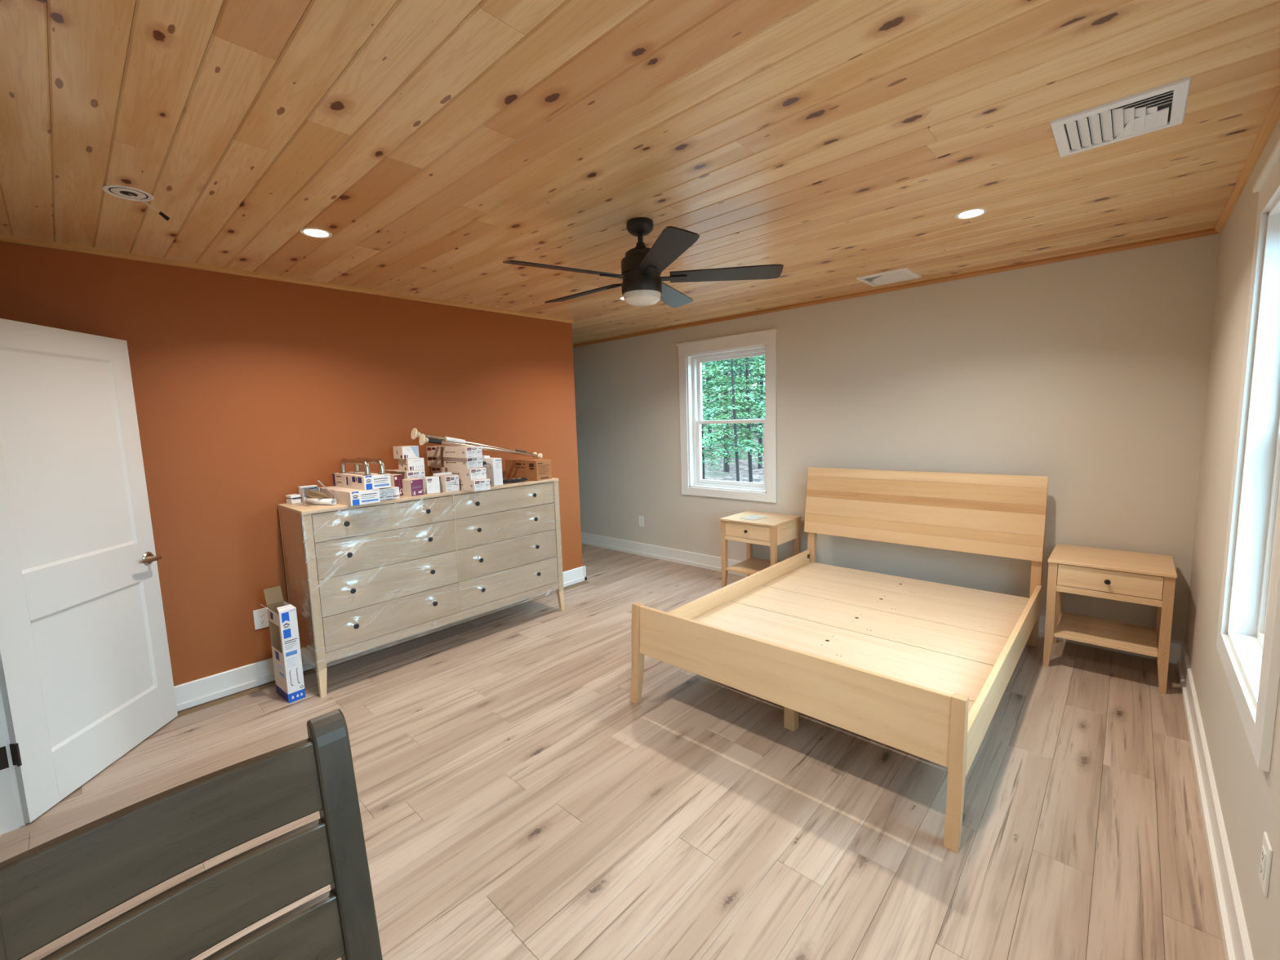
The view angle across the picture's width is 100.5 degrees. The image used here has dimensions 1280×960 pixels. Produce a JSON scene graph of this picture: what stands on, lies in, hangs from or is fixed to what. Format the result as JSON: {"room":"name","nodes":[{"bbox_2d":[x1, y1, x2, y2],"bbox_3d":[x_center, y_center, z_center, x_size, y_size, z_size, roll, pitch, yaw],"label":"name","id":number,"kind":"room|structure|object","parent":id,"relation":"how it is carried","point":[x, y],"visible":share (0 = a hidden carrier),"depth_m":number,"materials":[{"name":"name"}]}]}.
{"room":"bedroom","nodes":[
{"label":"bedroom","id":0,"kind":"room"},
{"bbox_2d":[0,233,582,686],"bbox_3d":[-1.865,-0.016,3.702,0.120,2.552,3.655,4,9,42],"label":"wall","id":1,"kind":"structure","parent":0,"point":[249,392],"depth_m":3.17,"materials":[{"name":"orange paint"}]},
{"bbox_2d":[253,607,269,630],"bbox_3d":[-2.287,0.838,3.215,0.009,0.120,0.074,4,9,42],"label":"wall outlet","id":2,"kind":"object","parent":1,"relation":"attached to","point":[260,615],"visible":0.91,"depth_m":3.21,"materials":[{"name":"white plastic"}]},
{"bbox_2d":[257,612,265,625],"bbox_3d":[-2.285,0.838,3.213,0.003,0.068,0.035,4,9,42],"label":"receptacle","id":3,"kind":"object","parent":2,"relation":"attached to","point":[260,615],"depth_m":3.21,"materials":[{"name":"white plastic"}]},
{"bbox_2d":[0,233,573,323],"bbox_3d":[-1.807,-1.261,3.562,0.022,0.028,3.547,4,9,42],"label":"trim","id":4,"kind":"structure","parent":1,"relation":"attached to","point":[4,237],"depth_m":3.04,"materials":[{"name":"brown wood"}]},
{"bbox_2d":[173,565,586,711],"bbox_3d":[-1.728,1.080,3.831,0.026,0.138,3.561,4,9,42],"label":"baseboard","id":5,"kind":"structure","parent":1,"relation":"attached to","point":[206,689],"depth_m":3.12,"materials":[{"name":"white paint"}]},
{"bbox_2d":[0,543,1226,959],"bbox_3d":[-1.760,1.296,3.082,7.200,0.120,6.780,4,9,42],"label":"floor","id":6,"kind":"structure","parent":0,"point":[515,799],"depth_m":2.09,"materials":[{"name":"brown wood"}]},
{"bbox_2d":[0,709,382,959],"bbox_3d":[-0.480,0.952,0.667,0.531,1.026,0.450,4,9,42],"label":"dining chair","id":7,"kind":"object","parent":6,"relation":"on","point":[49,890],"visible":1,"depth_m":0.80,"materials":[{"name":"grey wood"}]},
{"bbox_2d":[260,586,305,702],"bbox_3d":[-2.055,0.939,3.037,0.231,0.615,0.129,3,8,39],"label":"open box","id":8,"kind":"object","parent":6,"relation":"on","point":[282,615],"visible":1,"depth_m":3.00,"materials":[{"name":"white cardboard"}]},
{"bbox_2d":[277,477,564,697],"bbox_3d":[-1.397,0.587,3.768,0.502,1.110,1.795,4,9,42],"label":"dresser","id":9,"kind":"object","parent":6,"relation":"on","point":[362,577],"depth_m":3.38,"materials":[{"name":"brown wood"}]},
{"bbox_2d":[285,493,301,503],"bbox_3d":[-2.115,0.115,3.248,0.080,0.052,0.056,3,8,34],"label":"box","id":10,"kind":"object","parent":9,"relation":"on","point":[293,498],"visible":1,"depth_m":3.23,"materials":[{"name":"white cardboard"}]},
{"bbox_2d":[295,502,318,505],"bbox_3d":[-1.974,0.140,3.144,0.150,0.015,0.061,1,7,25],"label":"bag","id":11,"kind":"object","parent":9,"relation":"on","point":[302,503],"visible":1,"depth_m":3.13,"materials":[{"name":"plastic"}]},
{"bbox_2d":[297,484,319,502],"bbox_3d":[-2.050,0.085,3.300,0.081,0.097,0.094,3,8,39],"label":"carton","id":12,"kind":"object","parent":9,"relation":"on","point":[313,487],"visible":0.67,"depth_m":3.28,"materials":[{"name":"white cardboard"}]},
{"bbox_2d":[305,488,328,498],"bbox_3d":[-1.960,0.096,3.231,0.115,0.085,0.080,3,8,37],"label":"flap","id":13,"kind":"object","parent":9,"relation":"on","point":[309,493],"visible":0.71,"depth_m":3.23,"materials":[{"name":"brown cardboard"}]},
{"bbox_2d":[304,480,336,505],"bbox_3d":[-1.877,0.070,3.143,0.208,0.149,0.102,2,7,28],"label":"rolled paper","id":14,"kind":"object","parent":9,"relation":"on","point":[312,500],"visible":0.94,"depth_m":3.12,"materials":[{"name":"white paper"}]},
{"bbox_2d":[319,485,380,506],"bbox_3d":[-1.782,0.090,3.253,0.472,0.080,0.166,4,8,40],"label":"box","id":15,"kind":"object","parent":9,"relation":"on","point":[344,495],"visible":0.88,"depth_m":3.12,"materials":[{"name":"white cardboard"}]},
{"bbox_2d":[332,471,391,490],"bbox_3d":[-1.732,0.001,3.305,0.452,0.082,0.157,4,8,40],"label":"box","id":16,"kind":"object","parent":15,"relation":"on","point":[352,480],"visible":0.96,"depth_m":3.19,"materials":[{"name":"white cardboard"}]},
{"bbox_2d":[338,458,373,475],"bbox_3d":[-1.749,-0.082,3.259,0.401,0.093,0.056,4,8,40],"label":"grab bar","id":17,"kind":"object","parent":16,"relation":"on","point":[366,467],"visible":1,"depth_m":3.21,"materials":[{"name":"silver metal"}]},
{"bbox_2d":[352,457,386,474],"bbox_3d":[-1.687,-0.090,3.311,0.401,0.093,0.056,4,8,40],"label":"grab bar","id":18,"kind":"object","parent":16,"relation":"on","point":[381,466],"visible":0.88,"depth_m":3.23,"materials":[{"name":"silver metal"}]},
{"bbox_2d":[378,485,399,500],"bbox_3d":[-1.673,0.078,3.375,0.342,0.071,0.135,4,8,40],"label":"box","id":19,"kind":"object","parent":9,"relation":"on","point":[393,492],"visible":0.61,"depth_m":3.27,"materials":[{"name":"white cardboard"}]},
{"bbox_2d":[390,473,403,495],"bbox_3d":[-1.615,0.032,3.467,0.162,0.137,0.058,3,8,36],"label":"box","id":20,"kind":"object","parent":9,"relation":"on","point":[396,479],"visible":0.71,"depth_m":3.42,"materials":[{"name":"purple cardboard"}]},
{"bbox_2d":[385,469,425,492],"bbox_3d":[-1.600,0.006,3.625,0.253,0.152,0.162,4,8,40],"label":"carton","id":21,"kind":"object","parent":9,"relation":"on","point":[415,473],"visible":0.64,"depth_m":3.56,"materials":[{"name":"white cardboard"}]},
{"bbox_2d":[398,457,424,471],"bbox_3d":[-1.547,-0.108,3.601,0.132,0.080,0.116,3,8,39],"label":"carton","id":22,"kind":"object","parent":21,"relation":"on","point":[414,464],"visible":0.89,"depth_m":3.56,"materials":[{"name":"white cardboard"}]},
{"bbox_2d":[392,445,418,458],"bbox_3d":[-1.574,-0.187,3.580,0.132,0.082,0.113,4,8,40],"label":"carton","id":23,"kind":"object","parent":22,"relation":"on","point":[401,451],"visible":1,"depth_m":3.54,"materials":[{"name":"white cardboard"}]},
{"bbox_2d":[402,478,423,496],"bbox_3d":[-1.480,0.046,3.454,0.122,0.104,0.086,3,8,37],"label":"box","id":24,"kind":"object","parent":9,"relation":"on","point":[411,486],"visible":1,"depth_m":3.42,"materials":[{"name":"cardboard"}]},
{"bbox_2d":[423,475,439,493],"bbox_3d":[-1.382,0.032,3.535,0.082,0.108,0.078,-6,8,-33],"label":"carton","id":25,"kind":"object","parent":9,"relation":"on","point":[432,485],"visible":1,"depth_m":3.51,"materials":[{"name":"white cardboard"}]},
{"bbox_2d":[432,471,459,492],"bbox_3d":[-1.318,0.013,3.618,0.153,0.122,0.116,3,8,38],"label":"box","id":26,"kind":"object","parent":9,"relation":"on","point":[448,482],"visible":0.95,"depth_m":3.57,"materials":[{"name":"white cardboard"}]},
{"bbox_2d":[458,478,490,491],"bbox_3d":[-1.256,0.021,3.746,0.533,0.074,0.123,4,9,41],"label":"box","id":27,"kind":"object","parent":9,"relation":"on","point":[477,485],"visible":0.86,"depth_m":3.58,"materials":[{"name":"white cardboard"}]},
{"bbox_2d":[431,466,486,479],"bbox_3d":[-1.289,-0.055,3.768,0.533,0.074,0.123,4,9,41],"label":"box","id":28,"kind":"object","parent":27,"relation":"on","point":[473,473],"visible":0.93,"depth_m":3.62,"materials":[{"name":"white cardboard"}]},
{"bbox_2d":[426,456,482,468],"bbox_3d":[-1.328,-0.132,3.800,0.533,0.074,0.123,4,8,40],"label":"box","id":29,"kind":"object","parent":28,"relation":"on","point":[447,462],"visible":0.88,"depth_m":3.68,"materials":[{"name":"white cardboard"}]},
{"bbox_2d":[426,445,482,457],"bbox_3d":[-1.313,-0.201,3.745,0.533,0.074,0.123,4,9,41],"label":"box","id":30,"kind":"object","parent":29,"relation":"on","point":[453,451],"visible":1,"depth_m":3.63,"materials":[{"name":"white cardboard"}]},
{"bbox_2d":[410,427,537,457],"bbox_3d":[-1.180,-0.263,3.935,0.081,0.274,0.992,4,9,44],"label":"shower rod","id":31,"kind":"object","parent":30,"relation":"on","point":[415,433],"visible":0.73,"depth_m":3.77,"materials":[{"name":"metal"}]},
{"bbox_2d":[418,433,542,458],"bbox_3d":[-1.129,-0.239,3.922,0.081,0.242,0.975,5,9,44],"label":"shower rod","id":32,"kind":"object","parent":30,"relation":"on","point":[423,439],"visible":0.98,"depth_m":3.77,"materials":[{"name":"metal"}]},
{"bbox_2d":[480,455,502,485],"bbox_3d":[-1.091,-0.071,3.887,0.172,0.214,0.084,4,9,41],"label":"box","id":33,"kind":"object","parent":9,"relation":"on","point":[493,466],"visible":0.78,"depth_m":3.84,"materials":[{"name":"white cardboard"}]},
{"bbox_2d":[505,457,551,480],"bbox_3d":[-0.894,-0.088,4.253,0.421,0.154,0.145,4,9,42],"label":"kraft box","id":34,"kind":"object","parent":9,"relation":"on","point":[534,469],"visible":0.99,"depth_m":4.15,"materials":[{"name":"brown cardboard"}]},
{"bbox_2d":[528,463,533,470],"bbox_3d":[-0.836,-0.103,4.099,0.063,0.050,0.001,4,9,42],"label":"print","id":35,"kind":"object","parent":34,"relation":"attached to","point":[530,464],"depth_m":4.10},
{"bbox_2d":[537,462,550,479],"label":"print","id":36,"kind":"object","parent":34,"relation":"attached to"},
{"bbox_2d":[720,510,801,587],"bbox_3d":[1.053,0.644,4.652,0.528,0.645,0.490,4,9,42],"label":"nightstand","id":37,"kind":"object","parent":6,"relation":"on","point":[775,530],"visible":0.79,"depth_m":4.54,"materials":[{"name":"brown wood"}]},
{"bbox_2d":[725,557,779,575],"bbox_3d":[1.063,0.769,4.673,0.436,0.020,0.446,4,9,42],"label":"shelf","id":38,"kind":"object","parent":37,"relation":"attached to","point":[751,566],"depth_m":4.68,"materials":[{"name":"brown wood"}]},
{"bbox_2d":[740,515,767,519],"bbox_3d":[0.990,0.324,4.610,0.200,0.003,0.150,-7,8,-40],"label":"paper card","id":39,"kind":"object","parent":37,"relation":"on","point":[752,517],"visible":1,"depth_m":4.60,"materials":[{"name":"white paper"}]},
{"bbox_2d":[630,466,1048,853],"bbox_3d":[1.262,0.588,3.135,1.586,1.086,2.270,4,9,42],"label":"frame","id":40,"kind":"object","parent":6,"relation":"on","point":[922,668],"visible":1,"depth_m":2.99,"materials":[{"name":"brown wood"}]},
{"bbox_2d":[1042,543,1177,693],"bbox_3d":[2.714,0.768,3.098,0.528,0.645,0.490,4,9,42],"label":"nightstand","id":41,"kind":"object","parent":6,"relation":"on","point":[1135,577],"visible":1,"depth_m":2.99,"materials":[{"name":"brown wood"}]},
{"bbox_2d":[1053,611,1157,657],"bbox_3d":[2.724,0.893,3.119,0.436,0.020,0.446,4,9,42],"label":"shelf","id":42,"kind":"object","parent":41,"relation":"attached to","point":[1140,639],"depth_m":3.08,"materials":[{"name":"brown wood"}]},
{"bbox_2d":[0,0,1279,344],"bbox_3d":[-1.728,-1.271,2.796,7.360,0.160,6.940,4,9,42],"label":"ceiling","id":43,"kind":"structure","parent":0,"point":[437,144],"depth_m":1.72,"materials":[{"name":"brown wood"}]},
{"bbox_2d":[102,185,169,220],"bbox_3d":[-1.944,-1.058,2.040,0.164,0.080,0.144,-2,6,-3],"label":"smoke detector","id":44,"kind":"object","parent":43,"relation":"attached to","point":[119,191],"visible":1,"depth_m":2.04,"materials":[{"name":"white plastic"}]},
{"bbox_2d":[299,227,332,238],"bbox_3d":[-1.525,-1.162,2.507,0.132,0.003,0.132,4,9,42],"label":"recessed light","id":45,"kind":"object","parent":43,"relation":"in","point":[310,232],"visible":1,"depth_m":2.50,"materials":[{"name":"white plastic"}]},
{"bbox_2d":[502,217,783,307],"bbox_3d":[-0.030,-1.025,2.545,1.222,0.377,1.270,4,9,42],"label":"ceiling fan","id":46,"kind":"object","parent":43,"relation":"hanging from","point":[642,266],"visible":1,"depth_m":2.45,"materials":[{"name":"black metal"}]},
{"bbox_2d":[855,267,921,286],"bbox_3d":[1.715,-1.391,3.664,0.330,0.010,0.330,4,9,42],"label":"ceiling vent","id":47,"kind":"object","parent":43,"relation":"in","point":[902,274],"visible":1,"depth_m":3.64,"materials":[{"name":"metal"}]},
{"bbox_2d":[955,208,987,219],"bbox_3d":[1.569,-1.261,2.523,0.132,0.003,0.132,4,9,42],"label":"recessed light","id":48,"kind":"object","parent":43,"relation":"in","point":[972,213],"visible":1,"depth_m":2.52,"materials":[{"name":"white plastic"}]},
{"bbox_2d":[1048,75,1191,157],"bbox_3d":[1.560,-1.168,1.741,0.323,0.010,0.330,4,9,42],"label":"ceiling vent","id":49,"kind":"object","parent":43,"relation":"in","point":[1162,107],"visible":1,"depth_m":1.72,"materials":[{"name":"metal"}]},
{"bbox_2d":[573,233,1220,640],"bbox_3d":[0.549,-0.292,5.473,7.520,2.552,0.160,4,9,42],"label":"wall","id":50,"kind":"structure","parent":0,"point":[1089,375],"depth_m":3.68,"materials":[{"name":"beige paint"}]},
{"bbox_2d":[639,515,644,526],"bbox_3d":[0.016,0.462,5.959,0.074,0.120,0.009,4,9,42],"label":"wall outlet","id":51,"kind":"object","parent":50,"relation":"attached to","point":[641,517],"visible":1,"depth_m":5.95,"materials":[{"name":"white plastic"}]},
{"bbox_2d":[675,328,777,502],"bbox_3d":[0.857,-0.590,5.122,1.102,1.524,0.193,4,9,42],"label":"window","id":52,"kind":"structure","parent":50,"relation":"in","point":[691,355],"depth_m":5.13,"materials":[{"name":"white paint"}]},
{"bbox_2d":[581,532,1185,664],"bbox_3d":[0.520,0.817,5.529,7.200,0.138,0.026,4,9,42],"label":"baseboard","id":53,"kind":"structure","parent":50,"relation":"attached to","point":[691,558],"depth_m":5.58,"materials":[{"name":"white paint"}]},
{"bbox_2d":[573,227,1221,347],"bbox_3d":[0.449,-1.524,5.265,7.200,0.028,0.022,4,9,42],"label":"trim","id":54,"kind":"structure","parent":50,"relation":"attached to","point":[1211,231],"depth_m":3.67,"materials":[{"name":"brown wood"}]},
{"bbox_2d":[1185,118,1279,959],"bbox_3d":[1.612,0.157,1.216,0.160,2.552,4.700,4,9,42],"label":"wall","id":55,"kind":"structure","parent":0,"point":[1249,796],"depth_m":2.12,"materials":[{"name":"beige paint"}]},
{"bbox_2d":[1177,642,1253,959],"bbox_3d":[1.610,1.246,1.438,0.026,0.138,4.554,4,9,42],"label":"baseboard","id":56,"kind":"structure","parent":55,"relation":"attached to","point":[1237,945],"depth_m":1.78,"materials":[{"name":"white paint"}]},
{"bbox_2d":[1214,88,1279,233],"bbox_3d":[1.539,-1.093,1.174,0.024,0.030,4.558,4,9,42],"label":"trim","id":57,"kind":"structure","parent":55,"relation":"attached to","point":[1273,117],"depth_m":1.99,"materials":[{"name":"brown wood"}]},
{"bbox_2d":[1216,138,1279,772],"bbox_3d":[1.876,-0.139,1.505,0.193,1.634,0.952,4,9,42],"label":"window","id":58,"kind":"structure","parent":55,"relation":"in","point":[1248,637],"depth_m":1.78,"materials":[{"name":"white paint"}]},
{"bbox_2d":[1258,831,1272,897],"bbox_3d":[1.492,0.916,1.271,0.009,0.120,0.074,4,9,42],"label":"wall outlet","id":59,"kind":"object","parent":55,"relation":"attached to","point":[1267,851],"visible":1,"depth_m":1.26,"materials":[{"name":"white plastic"}]},
{"bbox_2d":[1259,845,1266,879],"bbox_3d":[1.490,0.916,1.273,0.003,0.068,0.035,4,9,42],"label":"receptacle","id":60,"kind":"object","parent":59,"relation":"attached to","point":[1263,860],"depth_m":1.27,"materials":[{"name":"white plastic"}]},
{"bbox_3d":[-1.506,0.281,0.987,4.106,2.552,0.120,4,9,42],"label":"wall","id":61,"kind":"structure","parent":0,"visible":0},
{"bbox_2d":[0,687,25,836],"bbox_3d":[-2.214,0.328,1.658,1.008,2.150,0.141,4,9,42],"label":"trim","id":62,"kind":"structure","parent":61,"relation":"attached to","point":[11,818],"depth_m":2.06,"materials":[{"name":"white paint"}]},
{"bbox_2d":[0,318,177,823],"bbox_3d":[-2.504,0.333,2.372,0.163,1.982,0.790,-2,7,-6],"label":"door","id":63,"kind":"structure","parent":61,"relation":"in","point":[86,673],"depth_m":2.33,"materials":[{"name":"paint"}]},
{"bbox_3d":[-1.807,-0.283,6.035,2.974,2.552,0.120,4,9,42],"label":"wall","id":64,"kind":"structure","parent":0,"visible":0},
{"bbox_2d":[583,566,586,580],"bbox_3d":[-1.670,0.813,6.164,3.120,0.138,0.026,4,9,42],"label":"baseboard","id":65,"kind":"structure","parent":64,"relation":"attached to","point":[584,573],"depth_m":5.11,"materials":[{"name":"white paint"}]},
{"label":"outside","id":66,"kind":"structure","parent":0,"visible":0},
{"bbox_2d":[702,355,765,483],"bbox_3d":[8.151,-3.019,8.207,90.000,7.934,65.000,4,9,42],"label":"ground","id":67,"kind":"structure","parent":66,"point":[710,473],"depth_m":14.03,"materials":[{"name":"grey soil"}]},
{"bbox_2d":[702,363,745,462],"bbox_3d":[1.249,-4.867,15.569,3.711,8.501,3.474,-7,9,-41],"label":"tree","id":68,"kind":"object","parent":67,"relation":"on","point":[702,363],"visible":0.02,"depth_m":15.72,"materials":[{"name":"green plant"}]},
{"bbox_2d":[702,358,759,448],"bbox_3d":[2.114,-5.670,16.887,4.129,9.512,4.296,4,9,42],"label":"tree","id":69,"kind":"object","parent":67,"relation":"on","point":[705,380],"visible":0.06,"depth_m":17.05,"materials":[{"name":"green plant"}]},
{"bbox_2d":[701,360,764,479],"bbox_3d":[1.314,-3.132,11.511,3.271,7.001,2.627,4,9,42],"label":"tree","id":70,"kind":"object","parent":67,"relation":"on","point":[705,450],"visible":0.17,"depth_m":11.56,"materials":[{"name":"green plant"}]},
{"bbox_2d":[701,359,765,481],"bbox_3d":[1.764,-2.652,9.803,2.859,6.502,2.546,4,9,42],"label":"tree","id":71,"kind":"object","parent":67,"relation":"on","point":[736,448],"visible":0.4,"depth_m":10.04,"materials":[{"name":"green plant"}]},
{"bbox_2d":[701,355,765,482],"bbox_3d":[2.374,-3.353,10.918,3.373,7.501,2.958,4,9,42],"label":"tree","id":72,"kind":"object","parent":67,"relation":"on","point":[746,378],"visible":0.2,"depth_m":11.19,"materials":[{"name":"green plant"}]},
{"bbox_2d":[702,359,765,471],"bbox_3d":[2.123,-4.613,13.076,3.621,9.001,3.388,4,9,42],"label":"tree","id":73,"kind":"object","parent":67,"relation":"on","point":[726,468],"visible":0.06,"depth_m":13.52,"materials":[{"name":"green plant"}]},
{"bbox_2d":[702,356,765,443],"bbox_3d":[3.365,-6.224,16.405,4.562,10.502,4.531,-1,6,3],"label":"tree","id":74,"kind":"object","parent":67,"relation":"on","point":[751,357],"visible":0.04,"depth_m":16.87,"materials":[{"name":"green plant"}]},
{"bbox_2d":[702,360,765,426],"bbox_3d":[2.799,-6.647,20.163,3.993,9.558,4.548,4,9,42],"label":"tree","id":75,"kind":"object","parent":67,"relation":"on","point":[728,360],"visible":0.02,"depth_m":20.53,"materials":[{"name":"green plant"}]},
{"bbox_2d":[703,355,765,468],"bbox_3d":[2.944,-4.678,13.011,3.581,9.002,3.708,4,9,42],"label":"tree","id":76,"kind":"object","parent":67,"relation":"on","point":[760,441],"visible":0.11,"depth_m":13.31,"materials":[{"name":"green plant"}]},
{"bbox_2d":[722,357,765,417],"bbox_3d":[4.199,-6.416,20.190,3.796,8.502,3.731,-1,6,5],"label":"tree","id":77,"kind":"object","parent":67,"relation":"on","point":[760,357],"visible":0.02,"depth_m":20.31,"materials":[{"name":"green plant"}]},
{"bbox_2d":[729,357,765,446],"bbox_3d":[3.846,-5.078,15.146,3.820,8.538,3.711,4,9,42],"label":"tree","id":78,"kind":"object","parent":67,"relation":"on","point":[748,357],"visible":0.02,"depth_m":15.97,"materials":[{"name":"green plant"}]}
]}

